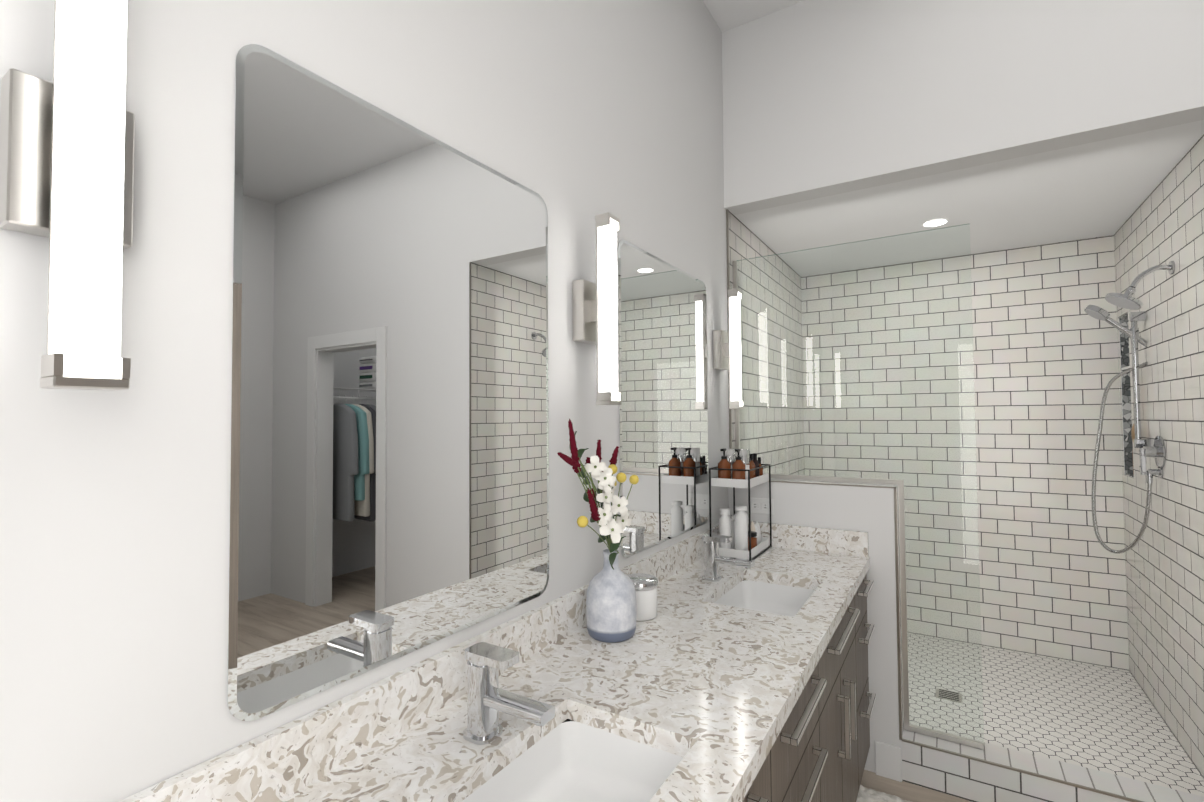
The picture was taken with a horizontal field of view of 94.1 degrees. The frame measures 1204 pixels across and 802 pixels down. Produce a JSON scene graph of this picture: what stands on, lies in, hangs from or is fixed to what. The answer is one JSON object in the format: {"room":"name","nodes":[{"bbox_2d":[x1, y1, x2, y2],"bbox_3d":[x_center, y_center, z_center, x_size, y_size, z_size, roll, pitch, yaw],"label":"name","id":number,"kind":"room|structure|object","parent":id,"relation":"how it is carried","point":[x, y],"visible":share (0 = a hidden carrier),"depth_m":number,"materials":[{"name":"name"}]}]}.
{"room":"bathroom","nodes":[
{"label":"bathroom","id":0,"kind":"room"},
{"bbox_2d":[0,0,728,801],"bbox_3d":[0.241,-0.136,2.204,0.120,3.300,4.520,-2,-2,32],"label":"wall","id":1,"kind":"structure","parent":0,"point":[578,116],"depth_m":0.80,"materials":[{"name":"white paint"}]},
{"bbox_2d":[0,0,134,389],"bbox_3d":[-0.600,-0.278,0.645,0.109,0.530,0.110,-2,-2,32],"label":"sconce","id":2,"kind":"object","parent":1,"relation":"attached to","point":[67,136],"visible":1,"depth_m":0.61,"materials":[{"name":"silver metal"}]},
{"bbox_2d":[227,44,548,720],"bbox_3d":[-0.342,-0.029,1.145,0.005,1.030,0.760,-2,-2,32],"label":"mirror","id":3,"kind":"object","parent":1,"relation":"attached to","point":[389,469],"visible":1,"depth_m":1.01,"materials":[{"name":"white mirror"}]},
{"bbox_2d":[572,212,621,404],"bbox_3d":[-0.009,-0.253,1.591,0.109,0.530,0.110,-2,-2,32],"label":"sconce","id":4,"kind":"object","parent":1,"relation":"attached to","point":[594,313],"visible":1,"depth_m":1.56,"materials":[{"name":"silver metal"}]},
{"bbox_2d":[618,240,708,557],"bbox_3d":[0.257,-0.004,2.103,0.005,1.030,0.760,-2,-2,32],"label":"mirror","id":5,"kind":"object","parent":1,"relation":"attached to","point":[663,385],"visible":0.98,"depth_m":2.03,"materials":[{"name":"white mirror"}]},
{"bbox_2d":[713,289,743,408],"bbox_3d":[0.568,-0.229,2.515,0.109,0.530,0.110,-2,-2,32],"label":"sconce","id":6,"kind":"object","parent":1,"relation":"attached to","point":[726,350],"visible":1,"depth_m":2.48,"materials":[{"name":"silver metal"}]},
{"bbox_2d":[703,0,803,31],"bbox_3d":[2.140,-1.855,1.428,4.240,0.060,5.140,-2,-2,32],"label":"ceiling","id":7,"kind":"structure","parent":0,"point":[727,14],"depth_m":2.55,"materials":[{"name":"white paint"}]},
{"bbox_2d":[861,770,971,801],"bbox_3d":[2.164,1.504,1.325,4.240,0.060,5.140,-2,-2,32],"label":"floor","id":8,"kind":"structure","parent":0,"point":[904,790],"depth_m":2.17,"materials":[{"name":"wood"}]},
{"bbox_2d":[118,521,875,801],"bbox_3d":[0.208,0.977,1.406,0.618,1.025,2.452,-2,-2,32],"label":"bathroom vanity","id":9,"kind":"object","parent":8,"relation":"on","point":[718,678],"visible":1,"depth_m":1.13,"materials":[{"name":"grey stone"}]},
{"bbox_2d":[557,419,638,642],"bbox_3d":[-0.028,0.331,1.391,0.162,0.575,0.413,-2,-2,32],"label":"vase","id":10,"kind":"object","parent":9,"relation":"on","point":[611,610],"visible":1,"depth_m":1.43,"materials":[{"name":"ceramic"}]},
{"bbox_2d":[627,573,657,620],"bbox_3d":[0.111,0.571,1.636,0.104,0.108,0.104,-2,-2,32],"label":"canister","id":11,"kind":"object","parent":9,"relation":"on","point":[645,585],"visible":0.69,"depth_m":1.59,"materials":[{"name":"white ceramic"}]},
{"bbox_2d":[709,448,771,559],"bbox_3d":[0.598,0.423,2.408,0.171,0.444,0.306,-2,-2,32],"label":"organizer","id":12,"kind":"object","parent":9,"relation":"on","point":[741,468],"visible":0.98,"depth_m":2.32,"materials":[{"name":"black metal"}]},
{"bbox_2d":[856,784,911,801],"bbox_3d":[0.997,1.468,1.646,0.630,0.043,0.917,-2,-2,32],"label":"bath rug","id":13,"kind":"object","parent":8,"relation":"on","point":[865,794],"visible":0.67,"depth_m":2.08,"materials":[{"name":"white fabric"}]},
{"bbox_2d":[722,0,1203,801],"bbox_3d":[1.345,-0.142,2.263,1.690,3.300,0.150,-2,-2,32],"label":"wall","id":14,"kind":"structure","parent":0,"point":[823,98],"depth_m":2.24,"materials":[{"name":"white paint"}]},
{"bbox_2d":[750,497,773,514],"bbox_3d":[0.722,0.476,2.542,0.116,0.070,0.008,-2,-2,32],"label":"electrical outlet plate","id":15,"kind":"object","parent":14,"relation":"attached to","point":[759,505],"visible":0.75,"depth_m":2.54,"materials":[{"name":"white plastic"}]},
{"bbox_2d":[733,223,983,749],"bbox_3d":[1.059,0.330,2.453,0.966,2.048,0.020,-2,-2,32],"label":"glass panel","id":16,"kind":"object","parent":14,"relation":"on","point":[951,737],"visible":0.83,"depth_m":2.32,"materials":[{"name":"clear glass"}]},
{"bbox_2d":[875,741,901,781],"bbox_3d":[1.581,1.384,0.395,3.996,0.132,2.696,-2,-2,32],"label":"baseboard","id":17,"kind":"structure","parent":14,"relation":"attached to","point":[888,761],"depth_m":2.24,"materials":[{"name":"white wood"}]},
{"bbox_2d":[726,209,1142,801],"bbox_3d":[1.348,0.207,2.252,1.690,2.289,0.153,-2,-2,32],"label":"trim","id":18,"kind":"structure","parent":14,"relation":"attached to","point":[898,639],"depth_m":2.24,"materials":[{"name":"silver metal"}]},
{"bbox_2d":[734,120,1203,276],"bbox_3d":[1.749,-0.950,2.946,1.690,0.060,1.460,-2,-2,32],"label":"ceiling","id":19,"kind":"structure","parent":0,"point":[1107,187],"depth_m":2.70,"materials":[{"name":"white paint"}]},
{"bbox_2d":[922,219,947,226],"bbox_3d":[1.718,-0.919,2.893,0.116,0.004,0.116,-2,-2,32],"label":"recessed light","id":20,"kind":"object","parent":19,"relation":"attached to","point":[933,222],"visible":1,"depth_m":2.89,"materials":[{"name":"white"}]},
{"bbox_2d":[907,632,1203,796],"bbox_3d":[1.773,1.493,2.880,1.674,0.063,1.422,-2,-2,32],"label":"floor","id":21,"kind":"structure","parent":0,"point":[1101,718],"depth_m":2.64,"materials":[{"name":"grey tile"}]},
{"bbox_2d":[1119,313,1202,776],"bbox_3d":[2.523,-0.145,2.442,0.120,3.300,1.460,-2,-2,32],"label":"wall","id":22,"kind":"structure","parent":0,"point":[1133,477],"depth_m":3.06,"materials":[{"name":"white tile"}]},
{"bbox_2d":[1119,313,1133,476],"bbox_3d":[2.829,-0.032,2.955,0.088,0.858,0.219,-2,-2,32],"label":"shower niche","id":23,"kind":"object","parent":22,"relation":"in","point":[1126,402],"visible":0.1,"depth_m":3.06,"materials":[{"name":"tile"}]},
{"bbox_3d":[2.224,-0.109,3.559,1.810,3.300,0.120,-2,-2,32],"label":"wall","id":24,"kind":"structure","parent":0,"visible":0},
{"bbox_2d":[729,211,804,474],"bbox_3d":[1.018,0.290,3.311,0.007,2.384,1.529,-2,-2,32],"label":"tiled wall","id":25,"kind":"structure","parent":24,"relation":"attached to","point":[743,243],"depth_m":3.26,"materials":[{"name":"white tile"}]},
{"bbox_2d":[805,236,1124,669],"bbox_3d":[2.140,0.288,3.520,1.689,2.384,0.016,-2,-2,32],"label":"tiled wall","id":26,"kind":"structure","parent":24,"relation":"attached to","point":[1045,566],"depth_m":3.38,"materials":[{"name":"white tile"}]},
{"bbox_2d":[1109,134,1203,777],"bbox_3d":[2.436,0.252,2.407,0.007,2.384,1.560,-2,-2,32],"label":"tiled wall","id":27,"kind":"structure","parent":24,"relation":"attached to","point":[1162,576],"depth_m":2.40,"materials":[{"name":"white tile"}]},
{"bbox_2d":[1084,261,1174,553],"bbox_3d":[2.405,0.069,2.558,0.255,1.276,0.661,-2,-2,32],"label":"shower rail","id":28,"kind":"object","parent":27,"relation":"attached to","point":[1157,450],"visible":0.96,"depth_m":2.63,"materials":[{"name":"silver metal"}]}
]}

